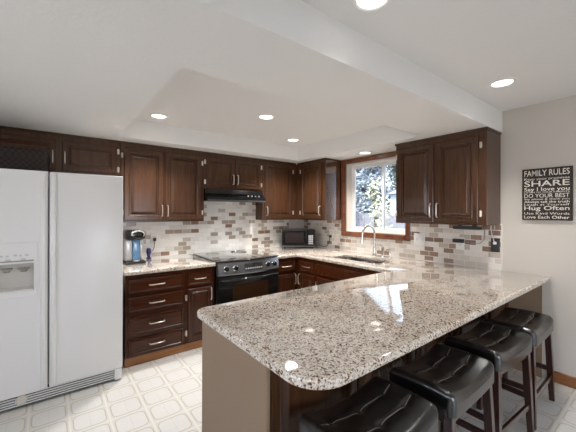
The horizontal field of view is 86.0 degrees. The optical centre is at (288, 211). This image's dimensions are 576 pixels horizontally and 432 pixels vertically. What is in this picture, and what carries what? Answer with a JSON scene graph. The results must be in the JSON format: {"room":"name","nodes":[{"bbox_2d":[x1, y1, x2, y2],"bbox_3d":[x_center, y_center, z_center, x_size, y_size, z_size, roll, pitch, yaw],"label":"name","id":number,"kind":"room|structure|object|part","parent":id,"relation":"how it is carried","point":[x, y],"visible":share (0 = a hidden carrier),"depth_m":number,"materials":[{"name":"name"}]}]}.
{"room":"kitchen","nodes":[
{"label":"kitchen","id":0,"kind":"room"},
{"bbox_2d":[48,174,303,228],"bbox_3d":[-1.871,0.135,3.828,5.630,2.700,0.150,0,0,-38],"label":"wall","id":1,"kind":"structure","parent":0,"point":[293,224],"depth_m":5.29,"materials":[{"name":"beige paint"}]},
{"bbox_2d":[0,126,119,175],"bbox_3d":[-2.382,-0.598,3.169,1.152,0.393,0.264,0,0,-38],"label":"upper cabinet","id":2,"kind":"object","parent":1,"relation":"attached to","point":[77,154],"visible":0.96,"depth_m":3.18,"materials":[{"name":"brown wood"}]},
{"bbox_3d":[-2.522,-0.572,2.949,0.482,0.300,0.023,0,0,-38],"label":"door","id":3,"kind":"part","parent":2,"relation":"part of","materials":[{"name":"brown wood"}]},
{"bbox_3d":[-2.394,-0.784,3.185,1.152,0.021,0.223,0,0,-38],"label":"crown","id":4,"kind":"part","parent":2,"relation":"part of","materials":[{"name":"brown wood"}]},
{"bbox_3d":[-2.098,-0.571,3.277,0.485,0.300,0.023,0,0,-38],"label":"door","id":5,"kind":"part","parent":2,"relation":"part of","materials":[{"name":"brown wood"}]},
{"bbox_2d":[150,233,156,243],"bbox_3d":[-1.678,0.328,3.862,0.083,0.130,0.009,0,0,-38],"label":"wall outlet","id":6,"kind":"object","parent":1,"relation":"attached to","point":[152,235],"visible":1,"depth_m":3.85,"materials":[{"name":"white plastic"}]},
{"bbox_2d":[120,141,203,221],"bbox_3d":[-1.539,-0.337,3.822,0.978,0.911,0.264,0,0,-38],"label":"upper cabinet","id":7,"kind":"object","parent":1,"relation":"attached to","point":[161,183],"visible":0.85,"depth_m":3.71,"materials":[{"name":"brown wood"}]},
{"bbox_3d":[-1.674,-0.315,3.605,0.429,0.824,0.026,0,0,-38],"label":"door","id":8,"kind":"part","parent":7,"relation":"part of","materials":[{"name":"brown wood"}]},
{"bbox_3d":[-1.551,-0.782,3.838,0.978,0.021,0.223,0,0,-38],"label":"crown","id":9,"kind":"part","parent":7,"relation":"part of","materials":[{"name":"brown wood"}]},
{"bbox_3d":[-1.308,-0.314,3.888,0.452,0.824,0.026,0,0,-38],"label":"door","id":10,"kind":"part","parent":7,"relation":"part of","materials":[{"name":"brown wood"}]},
{"bbox_2d":[123,202,288,257],"bbox_3d":[-1.028,0.156,4.379,2.620,0.938,0.012,0,0,-38],"label":"backsplash","id":11,"kind":"structure","parent":1,"relation":"attached to","point":[226,226],"depth_m":4.37,"materials":[{"name":"tile"}]},
{"bbox_2d":[204,152,262,191],"bbox_3d":[-0.789,-0.549,4.403,0.914,0.483,0.264,0,0,-38],"label":"upper cabinet","id":12,"kind":"object","parent":1,"relation":"attached to","point":[221,171],"visible":0.94,"depth_m":4.29,"materials":[{"name":"brown wood"}]},
{"bbox_3d":[-0.914,-0.529,4.194,0.410,0.403,0.023,0,0,-38],"label":"door","id":13,"kind":"part","parent":12,"relation":"part of","materials":[{"name":"brown wood"}]},
{"bbox_3d":[-0.801,-0.780,4.419,0.914,0.021,0.223,0,0,-38],"label":"crown","id":14,"kind":"part","parent":12,"relation":"part of","materials":[{"name":"brown wood"}]},
{"bbox_3d":[-0.571,-0.528,4.460,0.418,0.403,0.023,0,0,-38],"label":"door","id":15,"kind":"part","parent":12,"relation":"part of","materials":[{"name":"brown wood"}]},
{"bbox_2d":[204,189,265,202],"bbox_3d":[-0.771,-0.222,4.378,0.898,0.166,0.300,0,0,-38],"label":"range hood","id":16,"kind":"object","parent":1,"relation":"attached to","point":[210,195],"visible":1,"depth_m":4.26,"materials":[{"name":"black metal"}]},
{"bbox_2d":[252,228,256,237],"bbox_3d":[-0.514,0.329,4.764,0.083,0.150,0.009,0,0,-38],"label":"wall outlet","id":17,"kind":"object","parent":1,"relation":"attached to","point":[254,230],"visible":1,"depth_m":4.76,"materials":[{"name":"white plastic"}]},
{"bbox_2d":[256,159,296,219],"bbox_3d":[-0.033,-0.333,4.989,0.998,0.911,0.264,0,0,-38],"label":"upper cabinet","id":18,"kind":"object","parent":1,"relation":"attached to","point":[279,191],"visible":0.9,"depth_m":4.78,"materials":[{"name":"brown wood"}]},
{"bbox_3d":[-0.138,-0.315,4.795,0.522,0.834,0.026,0,0,-38],"label":"door","id":19,"kind":"part","parent":18,"relation":"part of","materials":[{"name":"brown wood"}]},
{"bbox_3d":[-0.186,-0.778,4.896,0.638,0.021,0.223,0,0,-38],"label":"crown","id":20,"kind":"part","parent":18,"relation":"part of","materials":[{"name":"brown wood"}]},
{"bbox_2d":[0,0,575,164],"bbox_3d":[0.412,-0.998,0.884,5.330,0.421,7.297,0,0,-38],"label":"ceiling","id":21,"kind":"structure","parent":0,"point":[338,79],"depth_m":1.86,"materials":[{"name":"white paint"}]},
{"bbox_2d":[149,113,168,118],"bbox_3d":[-1.346,-0.995,3.218,0.196,0.008,0.196,0,0,-38],"label":"recessed light","id":22,"kind":"object","parent":21,"relation":"in","point":[153,115],"visible":1,"depth_m":3.21,"materials":[{"name":"white plastic"}]},
{"bbox_2d":[257,114,275,119],"bbox_3d":[-0.228,-0.992,3.237,0.196,0.008,0.196,0,0,-38],"label":"recessed light","id":23,"kind":"object","parent":21,"relation":"in","point":[261,116],"visible":1,"depth_m":3.22,"materials":[{"name":"white plastic"}]},
{"bbox_2d":[286,138,299,141],"bbox_3d":[0.068,-0.991,4.276,0.196,0.008,0.196,0,0,-38],"label":"recessed light","id":24,"kind":"object","parent":21,"relation":"in","point":[290,139],"visible":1,"depth_m":4.28,"materials":[{"name":"white plastic"}]},
{"bbox_2d":[358,151,372,153],"bbox_3d":[1.022,-0.782,4.104,0.196,0.008,0.196,0,0,-38],"label":"recessed light","id":25,"kind":"object","parent":21,"relation":"in","point":[363,152],"visible":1,"depth_m":4.07,"materials":[{"name":"white plastic"}]},
{"bbox_2d":[351,0,391,12],"bbox_3d":[0.392,-0.990,1.440,0.196,0.008,0.196,0,0,-38],"label":"recessed light","id":26,"kind":"object","parent":21,"relation":"in","point":[364,6],"visible":1,"depth_m":1.48,"materials":[{"name":"white plastic"}]},
{"bbox_2d":[487,77,517,88],"bbox_3d":[1.644,-0.986,2.372,0.196,0.008,0.196,0,0,-38],"label":"recessed light","id":27,"kind":"object","parent":21,"relation":"in","point":[503,82],"visible":1,"depth_m":2.36,"materials":[{"name":"white plastic"}]},
{"bbox_2d":[0,347,575,431],"bbox_3d":[0.405,1.551,0.884,5.630,0.120,7.597,0,0,-38],"label":"floor","id":28,"kind":"structure","parent":0,"point":[164,394],"depth_m":2.35,"materials":[{"name":"tile"}]},
{"bbox_2d":[0,168,122,411],"bbox_3d":[-2.077,0.584,2.752,0.950,1.800,0.827,0,0,-38],"label":"refrigerator","id":29,"kind":"object","parent":28,"relation":"on","point":[61,234],"visible":1,"depth_m":2.46,"materials":[{"name":"white metal"}]},
{"bbox_3d":[-2.015,1.422,2.334,0.072,0.072,0.010,0,0,-38],"label":"filter knob","id":30,"kind":"part","parent":29,"relation":"part of","materials":[{"name":"beige paint"}]},
{"bbox_3d":[-2.065,0.528,2.309,0.426,1.688,0.078,0,0,-38],"label":"door","id":31,"kind":"part","parent":29,"relation":"part of","materials":[{"name":"white metal"}]},
{"bbox_2d":[0,145,50,170],"bbox_3d":[-2.406,-0.428,2.765,0.448,0.249,0.348,0,0,-38],"label":"basket","id":32,"kind":"object","parent":29,"relation":"on","point":[19,158],"visible":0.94,"depth_m":2.67,"materials":[{"name":"wicker"}]},
{"bbox_3d":[-1.889,0.528,2.385,0.038,1.663,0.017,0,0,-38],"label":"handle","id":33,"kind":"part","parent":29,"relation":"part of","materials":[{"name":"white ceramic"}]},
{"bbox_3d":[-1.838,0.528,2.424,0.039,1.663,0.017,0,0,-38],"label":"handle","id":34,"kind":"part","parent":29,"relation":"part of","materials":[{"name":"white ceramic"}]},
{"bbox_3d":[-1.686,0.529,2.603,0.516,1.688,0.078,0,0,-38],"label":"door","id":35,"kind":"part","parent":29,"relation":"part of","materials":[{"name":"white metal"}]},
{"bbox_2d":[123,270,184,367],"bbox_3d":[-1.556,1.045,3.409,0.569,0.881,0.874,0,0,-38],"label":"base cabinet","id":36,"kind":"object","parent":28,"relation":"on","point":[153,303],"visible":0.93,"depth_m":3.07,"materials":[{"name":"brown wood"}]},
{"bbox_3d":[-1.315,1.299,3.093,0.521,0.158,0.020,0,0,-38],"label":"drawer","id":37,"kind":"part","parent":36,"relation":"part of","materials":[{"name":"brown wood"}]},
{"bbox_3d":[-1.314,1.097,3.093,0.521,0.174,0.020,0,0,-38],"label":"drawer","id":38,"kind":"part","parent":36,"relation":"part of","materials":[{"name":"brown wood"}]},
{"bbox_3d":[-1.314,0.894,3.093,0.521,0.144,0.020,0,0,-38],"label":"drawer","id":39,"kind":"part","parent":36,"relation":"part of","materials":[{"name":"brown wood"}]},
{"bbox_3d":[-1.313,0.717,3.093,0.521,0.132,0.020,0,0,-38],"label":"drawer","id":40,"kind":"part","parent":36,"relation":"part of","materials":[{"name":"brown wood"}]},
{"bbox_2d":[123,254,215,275],"bbox_3d":[-1.433,0.584,3.511,0.918,0.040,0.864,0,0,-38],"label":"countertop","id":41,"kind":"structure","parent":36,"relation":"on","point":[186,261],"depth_m":3.32,"materials":[{"name":"stone"}]},
{"bbox_2d":[123,229,145,264],"bbox_3d":[-1.723,0.382,3.449,0.204,0.363,0.298,0,0,-38],"label":"coffee maker","id":42,"kind":"object","parent":41,"relation":"on","point":[133,238],"visible":0.97,"depth_m":3.37,"materials":[{"name":"black plastic"}]},
{"bbox_3d":[-1.738,0.422,3.490,0.074,0.234,0.195,0,0,-38],"label":"water tank","id":43,"kind":"part","parent":42,"relation":"part of","materials":[{"name":"blue plastic"}]},
{"bbox_3d":[-1.629,0.245,3.359,0.140,0.090,0.042,0,0,-38],"label":"lid handle","id":44,"kind":"part","parent":42,"relation":"part of","materials":[{"name":"silver metal"}]},
{"bbox_2d":[146,238,155,258],"bbox_3d":[-1.669,0.443,3.782,0.059,0.240,0.172,0,0,12],"label":"gadget","id":45,"kind":"object","parent":41,"relation":"on","point":[148,251],"visible":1,"depth_m":3.71,"materials":[{"name":"blue plastic"}]},
{"bbox_2d":[184,266,213,350],"bbox_3d":[-1.197,1.046,3.683,0.332,0.881,0.880,0,0,-38],"label":"base cabinet","id":46,"kind":"object","parent":28,"relation":"on","point":[199,282],"visible":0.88,"depth_m":3.33,"materials":[{"name":"brown wood"}]},
{"bbox_3d":[-0.959,1.101,3.366,0.268,0.556,0.023,0,0,-38],"label":"door","id":47,"kind":"part","parent":46,"relation":"part of","materials":[{"name":"brown wood"}]},
{"bbox_3d":[-0.959,0.718,3.368,0.268,0.132,0.020,0,0,-38],"label":"drawer","id":48,"kind":"part","parent":46,"relation":"part of","materials":[{"name":"brown wood"}]},
{"bbox_2d":[189,249,278,304],"bbox_3d":[-0.695,1.020,3.994,0.846,0.936,0.992,0,0,-38],"label":"stove","id":49,"kind":"object","parent":28,"relation":"on","point":[242,274],"visible":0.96,"depth_m":3.65,"materials":[{"name":"black metal"}]},
{"bbox_2d":[193,249,277,262],"bbox_3d":[-0.694,0.558,3.995,0.846,0.013,0.870,0,0,-38],"label":"cooktop","id":50,"kind":"object","parent":49,"relation":"in","point":[243,255],"depth_m":3.84,"materials":[{"name":"black glass"}]},
{"bbox_3d":[-0.455,0.991,3.685,0.814,0.525,0.065,0,0,-38],"label":"oven door","id":51,"kind":"part","parent":49,"relation":"part of","materials":[{"name":"black glass"}]},
{"bbox_3d":[-0.445,0.645,3.673,0.826,0.147,0.101,0,0,-38],"label":"control panel","id":52,"kind":"part","parent":49,"relation":"part of","materials":[{"name":"silver metal"}]},
{"bbox_3d":[-0.420,0.767,3.641,0.791,0.026,0.100,0,0,-38],"label":"handle","id":53,"kind":"part","parent":49,"relation":"part of","materials":[{"name":"black metal"}]},
{"bbox_2d":[278,257,296,292],"bbox_3d":[-0.253,1.049,4.415,0.368,0.881,0.880,0,0,-38],"label":"base cabinet","id":54,"kind":"object","parent":28,"relation":"on","point":[287,276],"visible":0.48,"depth_m":4.10,"materials":[{"name":"brown wood"}]},
{"bbox_3d":[-0.021,0.721,4.094,0.295,0.132,0.020,0,0,-38],"label":"drawer","id":55,"kind":"part","parent":54,"relation":"part of","materials":[{"name":"brown wood"}]},
{"bbox_3d":[-0.021,1.104,4.093,0.295,0.556,0.023,0,0,-38],"label":"door","id":56,"kind":"part","parent":54,"relation":"part of","materials":[{"name":"brown wood"}]},
{"bbox_2d":[297,257,352,288],"bbox_3d":[0.292,1.050,4.645,0.877,0.881,1.183,0,0,-38],"label":"base cabinet","id":57,"kind":"object","parent":28,"relation":"on","point":[306,268],"visible":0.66,"depth_m":4.07,"materials":[{"name":"brown wood"}]},
{"bbox_3d":[0.243,0.722,4.067,0.020,0.132,0.280,0,0,-38],"label":"drawer","id":58,"kind":"part","parent":57,"relation":"part of","materials":[{"name":"brown wood"}]},
{"bbox_3d":[0.240,1.105,4.066,0.023,0.556,0.280,0,0,-38],"label":"door","id":59,"kind":"part","parent":57,"relation":"part of","materials":[{"name":"brown wood"}]},
{"bbox_2d":[315,260,380,284],"bbox_3d":[0.998,1.052,3.732,0.877,0.881,1.125,0,0,-38],"label":"base cabinet","id":60,"kind":"object","parent":28,"relation":"on","point":[326,272],"visible":0.12,"depth_m":3.66,"materials":[{"name":"brown wood"}]},
{"bbox_3d":[0.501,1.105,3.727,0.026,0.556,0.475,0,0,-38],"label":"door","id":61,"kind":"part","parent":60,"relation":"part of","materials":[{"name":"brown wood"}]},
{"bbox_2d":[202,302,508,431],"bbox_3d":[0.809,1.052,2.394,2.812,0.881,0.700,0,0,-38],"label":"base cabinet","id":62,"kind":"object","parent":28,"relation":"on","point":[240,393],"visible":0.12,"depth_m":1.47,"materials":[{"name":"brown wood"}]},
{"bbox_3d":[-0.286,1.049,1.527,0.018,0.881,0.669,0,0,-38],"label":"panel","id":63,"kind":"part","parent":62,"relation":"part of","materials":[{"name":"beige paint"}]},
{"bbox_3d":[0.141,1.007,1.451,0.549,0.767,0.026,0,0,-38],"label":"panel","id":64,"kind":"part","parent":62,"relation":"part of","materials":[{"name":"brown wood"}]},
{"bbox_2d":[197,246,549,389],"bbox_3d":[0.184,0.589,3.188,2.860,0.040,3.355,0,0,-38],"label":"countertop","id":65,"kind":"structure","parent":62,"relation":"on","point":[327,336],"depth_m":1.74,"materials":[{"name":"stone"}]},
{"bbox_2d":[282,229,331,247],"bbox_3d":[0.288,0.426,5.017,0.778,0.285,0.402,0,0,-2],"label":"microwave","id":66,"kind":"object","parent":65,"relation":"on","point":[290,237],"visible":0.99,"depth_m":4.83,"materials":[{"name":"black plastic"}]},
{"bbox_3d":[0.098,0.407,4.841,0.378,0.233,0.021,0,0,-2],"label":"door","id":67,"kind":"part","parent":66,"relation":"part of","materials":[{"name":"black glass"}]},
{"bbox_3d":[0.357,0.407,4.849,0.134,0.233,0.019,0,0,-2],"label":"control panel","id":68,"kind":"part","parent":66,"relation":"part of","materials":[{"name":"black plastic"}]},
{"bbox_2d":[341,257,383,262],"bbox_3d":[0.889,0.695,3.789,0.382,0.165,0.712,0,0,-38],"label":"sink","id":69,"kind":"object","parent":65,"relation":"in","point":[348,258],"visible":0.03,"depth_m":4.01,"materials":[{"name":"silver metal"}]},
{"bbox_2d":[341,257,367,261],"bbox_3d":[0.778,0.695,3.932,0.382,0.165,0.351,0,0,-38],"label":"basin","id":70,"kind":"object","parent":69,"relation":"in","point":[349,258],"depth_m":4.08,"materials":[{"name":"silver metal"}]},
{"bbox_2d":[361,225,376,255],"bbox_3d":[1.030,0.367,3.930,0.287,0.408,0.062,0,0,-38],"label":"faucet","id":71,"kind":"object","parent":65,"relation":"on","point":[366,226],"visible":0.97,"depth_m":3.97,"materials":[{"name":"silver metal"}]},
{"bbox_3d":[1.024,0.317,3.933,0.259,0.308,0.028,0,0,-35],"label":"spout","id":72,"kind":"part","parent":71,"relation":"part of","materials":[{"name":"silver metal"}]},
{"bbox_2d":[375,244,384,256],"bbox_3d":[1.161,0.490,3.901,0.118,0.163,0.047,0,0,2],"label":"lever","id":73,"kind":"object","parent":65,"relation":"on","point":[381,246],"visible":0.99,"depth_m":3.89,"materials":[{"name":"silver metal"}]},
{"bbox_3d":[1.196,0.506,3.900,0.048,0.130,0.047,0,0,-38],"label":"lever","id":74,"kind":"part","parent":73,"relation":"part of","materials":[{"name":"silver metal"}]},
{"bbox_3d":[0.583,1.008,1.794,0.549,0.767,0.026,0,0,-38],"label":"panel","id":75,"kind":"part","parent":62,"relation":"part of","materials":[{"name":"brown wood"}]},
{"bbox_3d":[1.024,1.009,2.136,0.549,0.767,0.026,0,0,-38],"label":"panel","id":76,"kind":"part","parent":62,"relation":"part of","materials":[{"name":"brown wood"}]},
{"bbox_3d":[1.466,1.011,2.478,0.549,0.767,0.026,0,0,-38],"label":"panel","id":77,"kind":"part","parent":62,"relation":"part of","materials":[{"name":"brown wood"}]},
{"bbox_3d":[1.908,1.012,2.820,0.549,0.767,0.026,0,0,-38],"label":"panel","id":78,"kind":"part","parent":62,"relation":"part of","materials":[{"name":"brown wood"}]},
{"bbox_2d":[297,376,438,431],"bbox_3d":[0.336,1.151,1.285,0.549,0.680,0.353,0,0,-38],"label":"bar stool","id":79,"kind":"object","parent":28,"relation":"on","point":[380,405],"visible":1,"depth_m":1.29,"materials":[{"name":"black leather"}]},
{"bbox_2d":[388,344,494,431],"bbox_3d":[0.830,1.153,1.668,0.549,0.680,0.353,0,0,-39],"label":"bar stool","id":80,"kind":"object","parent":28,"relation":"on","point":[451,379],"visible":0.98,"depth_m":1.60,"materials":[{"name":"black leather"}]},
{"bbox_3d":[0.735,1.209,1.401,0.066,0.567,0.058,0,0,-39],"label":"leg","id":81,"kind":"part","parent":80,"relation":"part of","materials":[{"name":"brown wood"}]},
{"bbox_3d":[1.110,1.210,1.704,0.066,0.567,0.058,0,0,-39],"label":"leg","id":82,"kind":"part","parent":80,"relation":"part of","materials":[{"name":"brown wood"}]},
{"bbox_2d":[440,321,534,431],"bbox_3d":[1.336,1.154,2.068,0.549,0.680,0.353,0,0,-35],"label":"bar stool","id":83,"kind":"object","parent":28,"relation":"on","point":[505,347],"visible":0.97,"depth_m":2.00,"materials":[{"name":"black leather"}]},
{"bbox_3d":[1.449,1.211,2.327,0.066,0.567,0.058,0,0,-35],"label":"leg","id":84,"kind":"part","parent":83,"relation":"part of","materials":[{"name":"brown wood"}]},
{"bbox_3d":[1.337,0.876,2.068,0.526,0.125,0.345,0,0,-35],"label":"seat","id":85,"kind":"part","parent":83,"relation":"part of","materials":[{"name":"black leather"}]},
{"bbox_3d":[1.222,1.210,1.809,0.066,0.567,0.058,0,0,-35],"label":"leg","id":86,"kind":"part","parent":83,"relation":"part of","materials":[{"name":"brown wood"}]},
{"bbox_3d":[1.618,1.211,2.085,0.066,0.567,0.058,0,0,-35],"label":"leg","id":87,"kind":"part","parent":83,"relation":"part of","materials":[{"name":"brown wood"}]},
{"bbox_2d":[482,307,554,430],"bbox_3d":[1.797,1.155,2.419,0.549,0.680,0.353,0,0,-39],"label":"bar stool","id":88,"kind":"object","parent":28,"relation":"on","point":[539,326],"visible":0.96,"depth_m":2.38,"materials":[{"name":"black leather"}]},
{"bbox_3d":[1.894,1.212,2.685,0.066,0.567,0.058,0,0,-39],"label":"leg","id":89,"kind":"part","parent":88,"relation":"part of","materials":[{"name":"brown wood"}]},
{"bbox_3d":[1.798,0.878,2.419,0.526,0.125,0.345,0,0,-39],"label":"seat","id":90,"kind":"part","parent":88,"relation":"part of","materials":[{"name":"black leather"}]},
{"bbox_3d":[1.700,1.211,2.154,0.066,0.567,0.058,0,0,-39],"label":"leg","id":91,"kind":"part","parent":88,"relation":"part of","materials":[{"name":"brown wood"}]},
{"bbox_3d":[2.078,1.212,2.455,0.066,0.567,0.058,0,0,-39],"label":"leg","id":92,"kind":"part","parent":88,"relation":"part of","materials":[{"name":"brown wood"}]},
{"bbox_2d":[346,95,575,378],"bbox_3d":[2.621,0.147,2.503,0.150,2.700,7.447,0,0,-38],"label":"wall","id":93,"kind":"structure","parent":0,"point":[541,135],"depth_m":2.78,"materials":[{"name":"beige paint"}]},
{"bbox_2d":[297,158,341,219],"bbox_3d":[0.458,-0.331,4.848,0.395,0.911,0.666,0,0,-38],"label":"upper cabinet","id":94,"kind":"object","parent":93,"relation":"attached to","point":[319,180],"visible":1,"depth_m":4.64,"materials":[{"name":"brown wood"}]},
{"bbox_3d":[0.348,-0.314,4.737,0.026,0.834,0.475,0,0,-38],"label":"door","id":95,"kind":"part","parent":94,"relation":"part of","materials":[{"name":"brown wood"}]},
{"bbox_3d":[0.481,-0.776,4.854,0.354,0.021,0.648,0,0,-38],"label":"crown","id":96,"kind":"part","parent":94,"relation":"part of","materials":[{"name":"brown wood"}]},
{"bbox_3d":[0.681,-0.319,4.607,0.334,0.888,0.004,0,0,-38],"label":"panel","id":97,"kind":"part","parent":94,"relation":"part of","materials":[{"name":"brown wood"}]},
{"bbox_2d":[341,151,409,240],"bbox_3d":[1.215,-0.210,4.291,0.188,1.136,1.129,0,0,-38],"label":"window","id":98,"kind":"structure","parent":93,"relation":"in","point":[389,158],"depth_m":4.44,"materials":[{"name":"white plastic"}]},
{"bbox_3d":[1.155,-0.212,4.458,0.026,0.930,0.545,0,0,-38],"label":"sash","id":99,"kind":"part","parent":98,"relation":"part of","materials":[{"name":"white plastic"}]},
{"bbox_3d":[1.442,-0.211,4.130,0.026,0.930,0.395,0,0,-38],"label":"sash","id":100,"kind":"part","parent":98,"relation":"part of","materials":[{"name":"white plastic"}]},
{"bbox_2d":[304,220,501,269],"bbox_3d":[1.192,0.374,4.215,0.012,0.515,2.967,0,0,-38],"label":"backsplash","id":101,"kind":"structure","parent":93,"relation":"attached to","point":[439,246],"depth_m":3.58,"materials":[{"name":"tile"}]},
{"bbox_2d":[414,233,424,245],"bbox_3d":[1.571,0.329,3.703,0.016,0.140,0.140,0,0,-38],"label":"wall outlet","id":102,"kind":"object","parent":93,"relation":"attached to","point":[419,239],"visible":1,"depth_m":3.70,"materials":[{"name":"white plastic"}]},
{"bbox_2d":[395,127,501,225],"bbox_3d":[1.654,-0.328,3.304,0.395,0.911,0.960,0,0,-38],"label":"upper cabinet","id":103,"kind":"object","parent":93,"relation":"attached to","point":[453,178],"visible":1,"depth_m":3.08,"materials":[{"name":"brown wood"}]},
{"bbox_3d":[1.387,-0.305,3.395,0.026,0.822,0.426,0,0,-38],"label":"door","id":104,"kind":"part","parent":103,"relation":"part of","materials":[{"name":"brown wood"}]},
{"bbox_3d":[1.671,-0.773,3.316,0.356,0.021,0.960,0,0,-38],"label":"crown","id":105,"kind":"part","parent":103,"relation":"part of","materials":[{"name":"brown wood"}]},
{"bbox_3d":[1.654,-0.304,3.050,0.026,0.822,0.402,0,0,-38],"label":"door","id":106,"kind":"part","parent":103,"relation":"part of","materials":[{"name":"brown wood"}]},
{"bbox_2d":[452,225,484,243],"bbox_3d":[1.858,0.231,3.220,0.143,0.204,0.305,0,0,-38],"label":"light bar","id":107,"kind":"object","parent":103,"relation":"attached to","point":[473,227],"visible":0.98,"depth_m":3.18,"materials":[{"name":"black plastic"}]},
{"bbox_2d":[456,237,463,249],"bbox_3d":[1.857,0.337,3.339,0.009,0.133,0.087,0,0,-38],"label":"wall outlet","id":108,"kind":"object","parent":93,"relation":"attached to","point":[458,245],"visible":0.57,"depth_m":3.33,"materials":[{"name":"white plastic"}]},
{"bbox_2d":[491,238,499,252],"bbox_3d":[2.062,0.331,3.074,0.009,0.140,0.077,0,0,-38],"label":"wall outlet","id":109,"kind":"object","parent":93,"relation":"attached to","point":[494,248],"visible":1,"depth_m":3.07,"materials":[{"name":"black plastic"}]},
{"bbox_2d":[501,225,502,269],"bbox_3d":[2.103,0.351,3.037,0.014,0.445,0.010,0,0,-38],"label":"trim","id":110,"kind":"structure","parent":93,"relation":"attached to","point":[501,225],"depth_m":3.03,"materials":[{"name":"beige paint"}]},
{"bbox_2d":[509,285,541,377],"bbox_3d":[2.213,1.058,2.893,0.014,0.877,0.260,0,0,-38],"label":"panel","id":111,"kind":"object","parent":93,"relation":"attached to","point":[531,300],"depth_m":2.83,"materials":[{"name":"beige paint"}]},
{"bbox_2d":[522,166,572,220],"bbox_3d":[2.307,-0.160,2.760,0.030,0.468,0.351,0,0,-38],"label":"wall sign","id":112,"kind":"object","parent":93,"relation":"attached to","point":[547,193],"visible":1,"depth_m":2.74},
{"bbox_2d":[554,371,575,388],"bbox_3d":[3.527,1.451,1.192,0.016,0.098,3.960,0,0,-38],"label":"baseboard","id":113,"kind":"structure","parent":93,"relation":"attached to","point":[560,378],"depth_m":2.66,"materials":[{"name":"brown wood"}]},
{"label":"outside","id":114,"kind":"structure","parent":0,"visible":0},
{"bbox_3d":[-0.340,1.939,8.596,50.000,0.100,54.000,0,0,-38],"label":"ground","id":115,"kind":"structure","parent":114,"visible":0},
{"bbox_2d":[356,168,363,208],"bbox_3d":[2.016,-0.625,12.202,2.064,5.056,1.964,0,0,43],"label":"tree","id":116,"kind":"object","parent":115,"relation":"on","point":[358,174],"visible":0.02,"depth_m":11.59,"materials":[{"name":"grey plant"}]},
{"bbox_2d":[356,168,369,212],"bbox_3d":[5.012,-1.910,23.408,4.385,7.643,4.034,0,0,-38],"label":"tree","id":117,"kind":"object","parent":115,"relation":"on","point":[357,170],"visible":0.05,"depth_m":22.84,"materials":[{"name":"grey plant"}]},
{"bbox_2d":[356,165,395,212],"bbox_3d":[4.519,-1.195,16.513,2.770,6.210,2.809,0,0,37],"label":"tree","id":118,"kind":"object","parent":115,"relation":"on","point":[375,171],"visible":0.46,"depth_m":16.18,"materials":[{"name":"grey plant"}]},
{"bbox_2d":[362,176,393,227],"bbox_3d":[2.725,0.393,9.636,1.004,3.018,1.114,0,0,-6],"label":"tree","id":119,"kind":"object","parent":115,"relation":"on","point":[376,204],"visible":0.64,"depth_m":9.46,"materials":[{"name":"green plant"}]},
{"bbox_2d":[356,213,404,228],"bbox_3d":[3.099,0.974,14.040,0.100,1.850,14.400,0,0,-38],"label":"fence","id":120,"kind":"object","parent":115,"relation":"on","point":[360,222],"visible":0.02,"depth_m":13.09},
{"bbox_2d":[376,164,395,212],"bbox_3d":[7.026,-1.417,19.752,3.963,6.669,3.482,0,0,28],"label":"tree","id":121,"kind":"object","parent":115,"relation":"on","point":[392,170],"visible":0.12,"depth_m":19.51,"materials":[{"name":"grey plant"}]},
{"bbox_2d":[387,190,395,212],"bbox_3d":[6.647,0.309,13.625,3.200,3.200,3.200,0,0,-38],"label":"house","id":122,"kind":"structure","parent":115,"relation":"on","point":[393,193],"depth_m":13.83,"materials":[{"name":"white"}]}
]}

